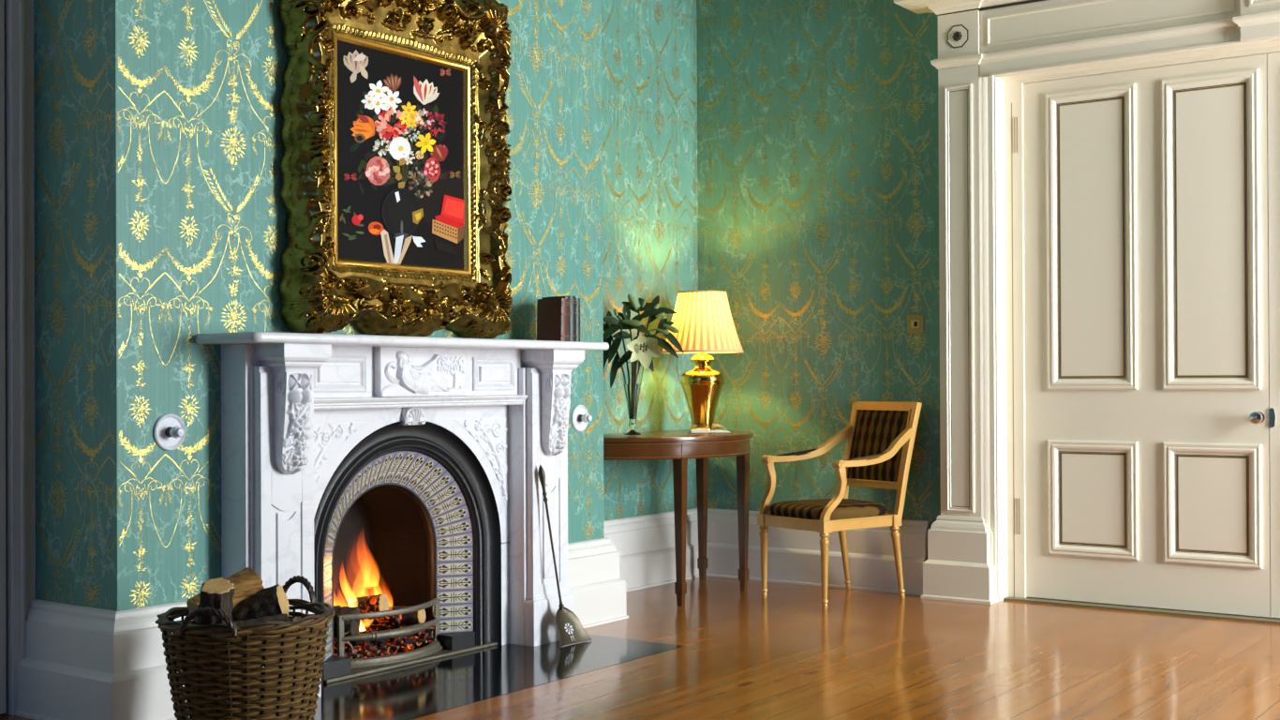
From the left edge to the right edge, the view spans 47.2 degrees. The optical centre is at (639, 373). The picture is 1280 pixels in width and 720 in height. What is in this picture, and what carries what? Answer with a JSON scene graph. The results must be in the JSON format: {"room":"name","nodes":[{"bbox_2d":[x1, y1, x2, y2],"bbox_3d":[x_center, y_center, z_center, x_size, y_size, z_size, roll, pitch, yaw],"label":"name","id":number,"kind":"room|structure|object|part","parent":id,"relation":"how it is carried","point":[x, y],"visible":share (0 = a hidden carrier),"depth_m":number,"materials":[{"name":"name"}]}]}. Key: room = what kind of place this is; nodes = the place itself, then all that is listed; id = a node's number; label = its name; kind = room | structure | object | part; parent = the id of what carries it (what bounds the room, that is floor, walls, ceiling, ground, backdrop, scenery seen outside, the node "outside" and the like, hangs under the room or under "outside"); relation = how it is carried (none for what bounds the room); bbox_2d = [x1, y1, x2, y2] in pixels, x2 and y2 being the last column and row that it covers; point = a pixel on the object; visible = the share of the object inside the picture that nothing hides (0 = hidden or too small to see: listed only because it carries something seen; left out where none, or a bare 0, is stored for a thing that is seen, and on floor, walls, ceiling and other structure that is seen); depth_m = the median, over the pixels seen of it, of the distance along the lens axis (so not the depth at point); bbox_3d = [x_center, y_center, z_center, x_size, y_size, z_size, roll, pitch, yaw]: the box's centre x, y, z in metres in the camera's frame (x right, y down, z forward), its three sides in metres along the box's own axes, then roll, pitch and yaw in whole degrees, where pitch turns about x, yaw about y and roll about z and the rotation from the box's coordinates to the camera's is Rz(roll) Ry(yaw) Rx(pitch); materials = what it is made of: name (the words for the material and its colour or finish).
{"room":"historic interior","nodes":[
{"label":"historic interior","id":0,"kind":"room"},
{"bbox_2d":[33,0,604,610],"bbox_3d":[-1.156,-0.695,5.656,0.681,3.550,2.459,0,0,36],"label":"wall","id":1,"kind":"structure","parent":0,"point":[160,215],"depth_m":4.67,"materials":[{"name":"paper"}]},
{"bbox_2d":[15,598,233,719],"bbox_3d":[-1.646,0.900,4.689,0.528,0.356,0.473,0,0,36],"label":"baseboard","id":2,"kind":"structure","parent":1,"relation":"attached to","point":[80,662],"depth_m":4.49,"materials":[{"name":"white paint"}]},
{"bbox_2d":[153,413,185,450],"bbox_3d":[-1.455,0.183,4.590,0.063,0.115,0.115,0,0,36],"label":"handle","id":3,"kind":"object","parent":1,"relation":"attached to","point":[170,429],"visible":1,"depth_m":4.59,"materials":[{"name":"white ceramic"}]},
{"bbox_3d":[-1.446,0.183,4.583,0.041,0.039,0.039,0,0,36],"label":"knob","id":4,"kind":"part","parent":3,"relation":"part of","materials":[{"name":"silver metal"}]},
{"bbox_2d":[570,404,592,431],"bbox_3d":[-0.235,0.191,6.296,0.063,0.115,0.115,0,0,36],"label":"handle","id":5,"kind":"object","parent":1,"relation":"attached to","point":[580,418],"visible":1,"depth_m":6.29,"materials":[{"name":"white ceramic"}]},
{"bbox_3d":[-0.226,0.191,6.289,0.041,0.039,0.039,0,0,36],"label":"knob","id":6,"kind":"part","parent":5,"relation":"part of","materials":[{"name":"silver metal"}]},
{"bbox_2d":[567,507,929,627],"bbox_3d":[0.306,0.900,6.769,1.345,0.356,1.928,0,0,36],"label":"baseboard","id":7,"kind":"structure","parent":1,"relation":"attached to","point":[646,544],"depth_m":7.36,"materials":[{"name":"white paint"}]},
{"bbox_2d":[0,576,1279,719],"bbox_3d":[0.549,1.121,3.048,6.865,0.120,10.800,0,0,36],"label":"floor","id":8,"kind":"structure","parent":0,"point":[747,655],"depth_m":5.37,"materials":[{"name":"brown wood"}]},
{"bbox_2d":[155,575,335,719],"bbox_3d":[-1.123,0.840,4.182,0.489,0.459,0.503,0,0,36],"label":"basket","id":9,"kind":"object","parent":8,"relation":"on","point":[287,687],"visible":0.96,"depth_m":4.00,"materials":[{"name":"wicker"}]},
{"bbox_3d":[-1.163,0.670,3.947,0.162,0.085,0.035,0,0,10],"label":"handle","id":10,"kind":"part","parent":9,"relation":"part of","materials":[{"name":"brown wicker"}]},
{"bbox_2d":[193,577,235,684],"bbox_3d":[-1.192,0.720,4.096,0.101,0.302,0.188,0,0,-26],"label":"log","id":11,"kind":"object","parent":9,"relation":"in","point":[217,593],"visible":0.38,"depth_m":4.04,"materials":[{"name":"brown wood"}]},
{"bbox_2d":[186,566,264,623],"bbox_3d":[-1.194,0.646,4.234,0.210,0.164,0.153,0,0,-36],"label":"log","id":12,"kind":"object","parent":9,"relation":"in","point":[247,582],"visible":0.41,"depth_m":4.21,"materials":[{"name":"brown wood"}]},
{"bbox_2d":[191,632,264,660],"bbox_3d":[-1.143,0.750,4.067,0.204,0.111,0.082,0,0,7],"label":"log","id":13,"kind":"object","parent":9,"relation":"in","point":[260,633],"visible":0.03,"depth_m":4.04,"materials":[{"name":"brown wood"}]},
{"bbox_2d":[205,612,292,656],"bbox_3d":[-1.096,0.733,4.101,0.235,0.110,0.094,0,0,-29],"label":"log","id":14,"kind":"object","parent":9,"relation":"in","point":[278,617],"visible":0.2,"depth_m":4.11,"materials":[{"name":"brown wood"}]},
{"bbox_2d":[288,616,306,639],"bbox_3d":[-1.065,0.758,4.315,0.164,0.095,0.078,0,0,19],"label":"log","id":15,"kind":"object","parent":9,"relation":"in","point":[291,618],"visible":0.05,"depth_m":4.28,"materials":[{"name":"brown wood"}]},
{"bbox_3d":[-1.028,0.660,4.401,0.136,0.107,0.035,0,0,24],"label":"handle","id":16,"kind":"part","parent":9,"relation":"part of","materials":[{"name":"brown wicker"}]},
{"bbox_3d":[-1.247,0.779,4.246,0.121,0.181,0.215,0,0,36],"label":"log","id":17,"kind":"object","parent":9,"relation":"in","visible":0},
{"bbox_2d":[231,583,289,621],"bbox_3d":[-1.138,0.691,4.231,0.246,0.164,0.114,0,0,-2],"label":"log","id":18,"kind":"object","parent":17,"relation":"on","point":[271,601],"visible":0.48,"depth_m":4.18,"materials":[{"name":"brown wood"}]},
{"bbox_2d":[313,634,683,719],"bbox_3d":[-0.609,1.085,5.230,0.634,0.021,1.803,0,0,36],"label":"hearth","id":19,"kind":"object","parent":8,"relation":"on","point":[414,691],"visible":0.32,"depth_m":5.18,"materials":[{"name":"black stone"}]},
{"bbox_2d":[194,331,609,697],"bbox_3d":[-0.935,0.476,5.472,0.709,1.207,1.839,0,0,36],"label":"fireplace","id":20,"kind":"object","parent":19,"relation":"on","point":[444,501],"depth_m":5.53,"materials":[{"name":"white stone"}]},
{"bbox_3d":[-1.035,0.001,5.042,0.013,0.128,0.256,0,0,36],"label":"frieze panel","id":21,"kind":"part","parent":20,"relation":"part of","materials":[{"name":"white stone"}]},
{"bbox_3d":[-1.064,0.968,5.292,0.062,0.192,0.019,0,0,-39],"label":"post","id":22,"kind":"part","parent":20,"relation":"part of","materials":[{"name":"metal"}]},
{"bbox_2d":[333,604,360,638],"bbox_3d":[-1.127,0.904,5.355,0.207,0.143,0.121,0,0,10],"label":"log","id":23,"kind":"object","parent":20,"relation":"in","point":[352,625],"visible":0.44,"depth_m":5.31,"materials":[{"name":"brown wood"}]},
{"bbox_2d":[333,593,389,620],"bbox_3d":[-1.047,0.874,5.457,0.229,0.120,0.083,0,0,19],"label":"log","id":24,"kind":"object","parent":20,"relation":"in","point":[378,602],"visible":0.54,"depth_m":5.42,"materials":[{"name":"black wood"}]},
{"bbox_2d":[333,625,436,658],"bbox_3d":[-1.014,1.013,5.531,0.268,0.114,0.474,0,0,36],"label":"embers","id":25,"kind":"object","parent":20,"relation":"in","point":[366,646],"visible":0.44,"depth_m":5.51,"materials":[{"name":"black wood"}]},
{"bbox_2d":[359,605,401,625],"bbox_3d":[-0.996,0.917,5.544,0.186,0.084,0.070,0,0,14],"label":"log","id":26,"kind":"object","parent":25,"relation":"on","point":[396,618],"visible":0.38,"depth_m":5.52,"materials":[{"name":"black wood"}]},
{"bbox_3d":[-0.975,0.970,5.515,0.318,0.202,0.542,0,0,36],"label":"fire grate","id":27,"kind":"part","parent":20,"relation":"part of","materials":[{"name":"silver metal"}]},
{"bbox_2d":[350,628,427,647],"bbox_3d":[-0.940,0.989,5.514,0.042,0.045,0.366,0,0,38],"label":"coal","id":28,"kind":"object","parent":20,"relation":"in","point":[359,643],"visible":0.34,"depth_m":5.42,"materials":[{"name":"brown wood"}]},
{"bbox_2d":[278,0,512,338],"bbox_3d":[-0.842,-0.811,5.354,0.162,1.365,1.089,0,0,36],"label":"framed painting","id":29,"kind":"object","parent":20,"relation":"on","point":[394,165],"visible":1,"depth_m":5.32,"materials":[{"name":"gold metal"}]},
{"bbox_3d":[-0.896,1.051,5.458,0.123,0.040,0.542,0,0,36],"label":"rail","id":30,"kind":"part","parent":20,"relation":"part of","materials":[{"name":"metal"}]},
{"bbox_2d":[194,331,609,350],"bbox_3d":[-0.769,-0.112,5.354,0.294,0.033,1.839,0,0,36],"label":"mantel shelf","id":31,"kind":"object","parent":20,"relation":"attached to","point":[239,340],"depth_m":4.99,"materials":[{"name":"white stone"}]},
{"bbox_2d":[386,605,425,625],"bbox_3d":[-0.941,0.924,5.608,0.238,0.082,0.079,0,0,15],"label":"log","id":32,"kind":"object","parent":20,"relation":"in","point":[416,617],"visible":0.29,"depth_m":5.56,"materials":[{"name":"brown wood"}]},
{"bbox_3d":[-0.876,1.070,5.487,0.130,0.013,0.900,0,0,36],"label":"iron sill","id":33,"kind":"part","parent":20,"relation":"part of","materials":[{"name":"grey metal"}]},
{"bbox_3d":[-0.801,0.101,5.360,0.062,0.041,1.156,0,0,36],"label":"lintel moulding","id":34,"kind":"part","parent":20,"relation":"part of","materials":[{"name":"white stone"}]},
{"bbox_3d":[-0.795,0.968,5.668,0.019,0.192,0.062,0,0,20],"label":"post","id":35,"kind":"part","parent":20,"relation":"part of","materials":[{"name":"metal"}]},
{"bbox_3d":[-0.565,0.001,5.699,0.013,0.128,0.241,0,0,36],"label":"frieze panel","id":36,"kind":"part","parent":20,"relation":"part of","materials":[{"name":"white stone"}]},
{"bbox_2d":[536,297,569,341],"bbox_3d":[-0.349,-0.214,5.894,0.131,0.173,0.051,0,0,36],"label":"book","id":37,"kind":"object","parent":20,"relation":"on","point":[553,314],"visible":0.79,"depth_m":5.87,"materials":[{"name":"brown leather"}]},
{"bbox_2d":[541,296,570,341],"bbox_3d":[-0.338,-0.219,5.942,0.126,0.182,0.030,0,0,36],"label":"book","id":38,"kind":"object","parent":20,"relation":"on","point":[567,297],"visible":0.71,"depth_m":5.91,"materials":[{"name":"leather"}]},
{"bbox_2d":[549,295,576,341],"bbox_3d":[-0.318,-0.221,5.970,0.126,0.186,0.036,0,0,36],"label":"book","id":39,"kind":"object","parent":20,"relation":"on","point":[572,298],"visible":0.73,"depth_m":5.93,"materials":[{"name":"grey leather"}]},
{"bbox_2d":[575,297,580,341],"bbox_3d":[-0.298,-0.217,5.998,0.126,0.178,0.028,0,0,36],"label":"book","id":40,"kind":"object","parent":20,"relation":"on","point":[577,305],"visible":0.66,"depth_m":5.96,"materials":[{"name":"black leather"}]},
{"bbox_2d":[537,464,591,645],"bbox_3d":[-0.282,0.717,5.823,0.232,0.714,0.087,0,0,-25],"label":"shovel","id":41,"kind":"object","parent":19,"relation":"on","point":[563,615],"visible":1,"depth_m":5.82,"materials":[{"name":"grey metal"}]},
{"bbox_3d":[-0.352,0.650,5.820,0.104,0.579,0.025,0,0,-19],"label":"handle","id":42,"kind":"part","parent":41,"relation":"part of","materials":[{"name":"brown metal"}]},
{"bbox_3d":[-0.274,1.000,5.850,0.053,0.148,0.192,0,0,39],"label":"blade","id":43,"kind":"part","parent":41,"relation":"part of","materials":[{"name":"brown metal"}]},
{"bbox_2d":[603,429,753,606],"bbox_3d":[0.188,0.687,7.154,0.642,0.786,1.284,0,0,36],"label":"side table","id":44,"kind":"object","parent":8,"relation":"on","point":[679,445],"visible":0.79,"depth_m":6.86,"materials":[{"name":"brown wood"}]},
{"bbox_2d":[619,361,643,434],"bbox_3d":[-0.037,0.120,7.084,0.128,0.350,0.128,0,0,36],"label":"glass vase","id":45,"kind":"object","parent":44,"relation":"on","point":[632,372],"visible":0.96,"depth_m":7.05,"materials":[{"name":"clear glass"}]},
{"bbox_2d":[603,310,620,387],"bbox_3d":[-0.164,-0.045,7.080,0.236,0.520,0.036,0,0,2],"label":"stem","id":46,"kind":"object","parent":45,"relation":"in","point":[606,325],"visible":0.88,"depth_m":7.08,"materials":[{"name":"green plant"}]},
{"bbox_2d":[602,308,642,363],"bbox_3d":[-0.095,-0.048,7.054,0.212,0.532,0.079,0,0,-2],"label":"stem","id":47,"kind":"object","parent":45,"relation":"in","point":[611,330],"visible":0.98,"depth_m":7.04,"materials":[{"name":"green plant"}]},
{"bbox_3d":[-0.073,-0.014,7.063,0.079,0.464,0.017,0,0,-45],"label":"stem","id":48,"kind":"part","parent":47,"relation":"part of","materials":[{"name":"green plant"}]},
{"bbox_2d":[610,302,651,352],"bbox_3d":[-0.051,-0.061,7.068,0.210,0.558,0.055,0,0,0],"label":"stem","id":49,"kind":"object","parent":45,"relation":"in","point":[626,315],"visible":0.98,"depth_m":7.07,"materials":[{"name":"green plant"}]},
{"bbox_3d":[-0.048,-0.020,7.079,0.031,0.477,0.017,0,0,2],"label":"stem","id":50,"kind":"part","parent":49,"relation":"part of","materials":[{"name":"green plant"}]},
{"bbox_2d":[619,294,662,361],"bbox_3d":[-0.018,-0.085,7.078,0.252,0.596,0.051,0,0,6],"label":"stem","id":51,"kind":"object","parent":45,"relation":"in","point":[632,304],"visible":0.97,"depth_m":7.08,"materials":[{"name":"green plant"}]},
{"bbox_2d":[613,328,669,372],"bbox_3d":[0.006,0.001,7.028,0.268,0.434,0.119,0,0,3],"label":"flower","id":52,"kind":"object","parent":45,"relation":"in","point":[643,349],"visible":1,"depth_m":7.00,"materials":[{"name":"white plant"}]},
{"bbox_2d":[638,295,677,361],"bbox_3d":[0.070,-0.084,7.127,0.227,0.595,0.076,0,0,-3],"label":"stem","id":53,"kind":"object","parent":45,"relation":"in","point":[665,310],"visible":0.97,"depth_m":7.13,"materials":[{"name":"green plant"}]},
{"bbox_3d":[0.013,-0.046,7.106,0.114,0.519,0.019,0,0,-27],"label":"stem","id":54,"kind":"part","parent":53,"relation":"part of","materials":[{"name":"plant"}]},
{"bbox_2d":[654,314,683,357],"bbox_3d":[0.089,-0.033,7.072,0.243,0.502,0.085,0,0,1],"label":"stem","id":55,"kind":"object","parent":45,"relation":"in","point":[663,324],"visible":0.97,"depth_m":7.05,"materials":[{"name":"green plant"}]},
{"bbox_3d":[0.189,0.696,6.812,0.050,0.764,0.050,0,0,36],"label":"leg","id":56,"kind":"part","parent":44,"relation":"part of","materials":[{"name":"brown wood"}]},
{"bbox_3d":[0.328,0.700,7.718,0.050,0.764,0.050,0,0,36],"label":"leg","id":57,"kind":"part","parent":44,"relation":"part of","materials":[{"name":"brown wood"}]},
{"bbox_2d":[661,290,744,430],"bbox_3d":[0.317,-0.060,7.444,0.417,0.710,0.417,0,0,1],"label":"table lamp","id":58,"kind":"object","parent":44,"relation":"on","point":[704,321],"visible":0.92,"depth_m":7.34,"materials":[{"name":"gold metal"}]},
{"bbox_3d":[0.316,-0.410,7.445,0.248,0.010,0.248,0,0,1],"label":"shade trim","id":59,"kind":"part","parent":58,"relation":"part of","materials":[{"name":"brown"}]},
{"bbox_3d":[0.316,-0.261,7.444,0.411,0.300,0.413,0,0,1],"label":"lamp shade","id":60,"kind":"part","parent":58,"relation":"part of","materials":[{"name":"fabric"}]},
{"bbox_3d":[0.317,-0.111,7.444,0.417,0.011,0.417,0,0,1],"label":"shade trim","id":61,"kind":"part","parent":58,"relation":"part of","materials":[{"name":"yellow fabric"}]},
{"bbox_2d":[687,423,732,433],"bbox_3d":[0.347,0.271,7.250,0.210,0.046,0.124,0,0,-2],"label":"open book","id":62,"kind":"object","parent":44,"relation":"on","point":[715,428],"visible":1,"depth_m":7.20,"materials":[{"name":"white paper"}]},
{"bbox_3d":[0.512,0.697,7.264,0.050,0.764,0.050,0,0,36],"label":"leg","id":63,"kind":"part","parent":44,"relation":"part of","materials":[{"name":"brown wood"}]},
{"bbox_2d":[757,401,922,609],"bbox_3d":[0.959,0.607,7.038,0.658,0.938,0.559,0,0,-34],"label":"armchair","id":64,"kind":"object","parent":8,"relation":"on","point":[880,435],"visible":1,"depth_m":7.02,"materials":[{"name":"beige wood"}]},
{"bbox_3d":[0.597,0.875,7.051,0.048,0.404,0.048,0,0,-34],"label":"leg","id":65,"kind":"part","parent":64,"relation":"part of","materials":[{"name":"beige wood"}]},
{"bbox_3d":[0.832,0.347,7.240,0.539,0.173,0.055,0,0,-30],"label":"armrest","id":66,"kind":"part","parent":64,"relation":"part of","materials":[{"name":"beige wood"}]},
{"bbox_3d":[0.843,0.873,6.693,0.048,0.404,0.048,0,0,-34],"label":"leg","id":67,"kind":"part","parent":64,"relation":"part of","materials":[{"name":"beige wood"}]},
{"bbox_2d":[768,498,887,519],"bbox_3d":[0.900,0.639,6.998,0.491,0.066,0.446,0,0,-34],"label":"seat cushion","id":68,"kind":"object","parent":64,"relation":"on","point":[819,508],"depth_m":6.85,"materials":[{"name":"black fabric"}]},
{"bbox_3d":[0.898,0.697,6.995,0.510,0.053,0.478,0,0,-34],"label":"seat rail","id":69,"kind":"part","parent":64,"relation":"part of","materials":[{"name":"beige wood"}]},
{"bbox_3d":[1.015,0.875,7.302,0.086,0.404,0.048,0,0,-34],"label":"leg","id":70,"kind":"part","parent":64,"relation":"part of","materials":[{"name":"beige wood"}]},
{"bbox_3d":[1.048,0.433,7.346,0.165,0.583,0.034,0,0,-41],"label":"post","id":71,"kind":"part","parent":64,"relation":"part of","materials":[{"name":"beige wood"}]},
{"bbox_3d":[1.139,0.541,7.162,0.034,0.028,0.408,0,0,-34],"label":"rail","id":72,"kind":"part","parent":64,"relation":"part of","materials":[{"name":"beige wood"}]},
{"bbox_3d":[1.101,0.344,6.850,0.539,0.173,0.055,0,0,-39],"label":"armrest","id":73,"kind":"part","parent":64,"relation":"part of","materials":[{"name":"beige wood"}]},
{"bbox_3d":[1.172,0.349,7.186,0.095,0.361,0.372,0,0,-34],"label":"panel","id":74,"kind":"part","parent":64,"relation":"part of","materials":[{"name":"black fabric"}]},
{"bbox_3d":[1.212,0.154,7.215,0.038,0.033,0.408,0,0,-34],"label":"rail","id":75,"kind":"part","parent":64,"relation":"part of","materials":[{"name":"beige wood"}]},
{"bbox_3d":[1.228,0.872,6.992,0.086,0.404,0.048,0,0,-34],"label":"leg","id":76,"kind":"part","parent":64,"relation":"part of","materials":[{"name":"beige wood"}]},
{"bbox_3d":[1.277,0.431,7.012,0.165,0.583,0.034,0,0,-27],"label":"post","id":77,"kind":"part","parent":64,"relation":"part of","materials":[{"name":"beige wood"}]},
{"bbox_2d":[601,0,698,520],"bbox_3d":[-0.144,-0.692,7.483,0.201,3.550,1.693,0,0,36],"label":"wall","id":78,"kind":"structure","parent":0,"point":[649,52],"depth_m":7.58,"materials":[{"name":"paper"}]},
{"bbox_2d":[696,0,975,560],"bbox_3d":[2.919,-0.712,6.211,6.665,3.550,0.201,0,0,36],"label":"wall","id":79,"kind":"structure","parent":0,"point":[818,120],"depth_m":7.51,"materials":[{"name":"paper"}]},
{"bbox_2d":[907,314,923,332],"bbox_3d":[1.351,-0.243,7.201,0.088,0.088,0.012,0,0,36],"label":"light switch","id":80,"kind":"object","parent":79,"relation":"attached to","point":[915,322],"visible":1,"depth_m":7.20,"materials":[{"name":"gold metal"}]},
{"bbox_3d":[1.350,-0.243,7.201,0.042,0.038,0.004,0,0,36],"label":"rocker frame","id":81,"kind":"part","parent":80,"relation":"part of","materials":[{"name":"beige"}]},
{"bbox_2d":[920,63,1003,604],"bbox_3d":[1.526,-0.200,6.983,0.353,2.545,0.164,0,0,36],"label":"trim","id":82,"kind":"structure","parent":79,"relation":"attached to","point":[959,566],"depth_m":6.97,"materials":[{"name":"beige paint"}]},
{"bbox_2d":[893,0,1279,69],"bbox_3d":[2.625,-1.657,6.115,3.400,0.487,0.300,0,0,36],"label":"trim","id":83,"kind":"structure","parent":79,"relation":"attached to","point":[996,30],"depth_m":6.68,"materials":[{"name":"beige paint"}]},
{"bbox_2d":[978,28,1279,598],"bbox_3d":[2.725,-0.116,6.238,2.610,2.760,0.202,0,0,36],"label":"trim","id":84,"kind":"structure","parent":79,"relation":"attached to","point":[992,75],"depth_m":6.91,"materials":[{"name":"beige paint"}]},
{"bbox_2d":[1003,595,1279,624],"bbox_3d":[2.773,1.059,6.293,2.470,0.010,0.175,0,0,36],"label":"trim","id":85,"kind":"structure","parent":79,"relation":"attached to","point":[1222,616],"depth_m":6.57,"materials":[{"name":"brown wood"}]},
{"bbox_2d":[1004,45,1279,597],"bbox_3d":[2.778,-0.171,6.314,2.470,2.470,0.096,0,0,36],"label":"trim","id":86,"kind":"structure","parent":79,"relation":"attached to","point":[1014,130],"depth_m":6.96,"materials":[{"name":"beige paint"}]},
{"bbox_2d":[1023,53,1270,617],"bbox_3d":[2.263,-0.162,6.633,1.087,2.432,0.107,0,0,36],"label":"door","id":87,"kind":"structure","parent":79,"relation":"in","point":[1146,207],"depth_m":6.62,"materials":[{"name":"beige paint"}]},
{"bbox_3d":[2.080,-0.621,6.767,0.417,1.390,0.016,0,0,36],"label":"panel","id":88,"kind":"part","parent":87,"relation":"part of","materials":[{"name":"beige paint"}]},
{"bbox_3d":[2.086,0.578,6.761,0.417,0.538,0.016,0,0,36],"label":"panel","id":89,"kind":"part","parent":87,"relation":"part of","materials":[{"name":"beige paint"}]},
{"bbox_3d":[2.511,-0.624,6.459,0.415,1.390,0.016,0,0,36],"label":"panel","id":90,"kind":"part","parent":87,"relation":"part of","materials":[{"name":"beige paint"}]},
{"bbox_3d":[2.516,0.575,6.454,0.415,0.538,0.016,0,0,36],"label":"panel","id":91,"kind":"part","parent":87,"relation":"part of","materials":[{"name":"beige paint"}]},
{"bbox_3d":[2.659,0.190,6.322,0.056,0.056,0.064,0,0,36],"label":"knob","id":92,"kind":"part","parent":87,"relation":"part of","materials":[{"name":"silver metal"}]},
{"bbox_2d":[1266,51,1279,617],"bbox_3d":[3.211,-0.169,5.984,1.211,2.432,0.059,0,0,36],"label":"door","id":93,"kind":"structure","parent":79,"relation":"in","point":[1273,58],"depth_m":6.31,"materials":[{"name":"beige paint"}]},
{"bbox_3d":[-3.606,-0.697,2.640,0.201,3.550,5.300,0,0,36],"label":"wall","id":94,"kind":"structure","parent":0,"visible":0},
{"bbox_2d":[0,0,7,715],"bbox_3d":[-2.224,-0.471,4.363,0.044,3.100,0.712,0,0,36],"label":"door","id":95,"kind":"structure","parent":94,"relation":"in","point":[3,287],"depth_m":4.62,"materials":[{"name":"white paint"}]},
{"bbox_2d":[5,0,35,714],"bbox_3d":[-1.980,-0.471,4.681,0.070,3.100,0.088,0,0,36],"label":"trim","id":96,"kind":"structure","parent":94,"relation":"attached to","point":[20,96],"depth_m":4.65,"materials":[{"name":"white paint"}]}
]}

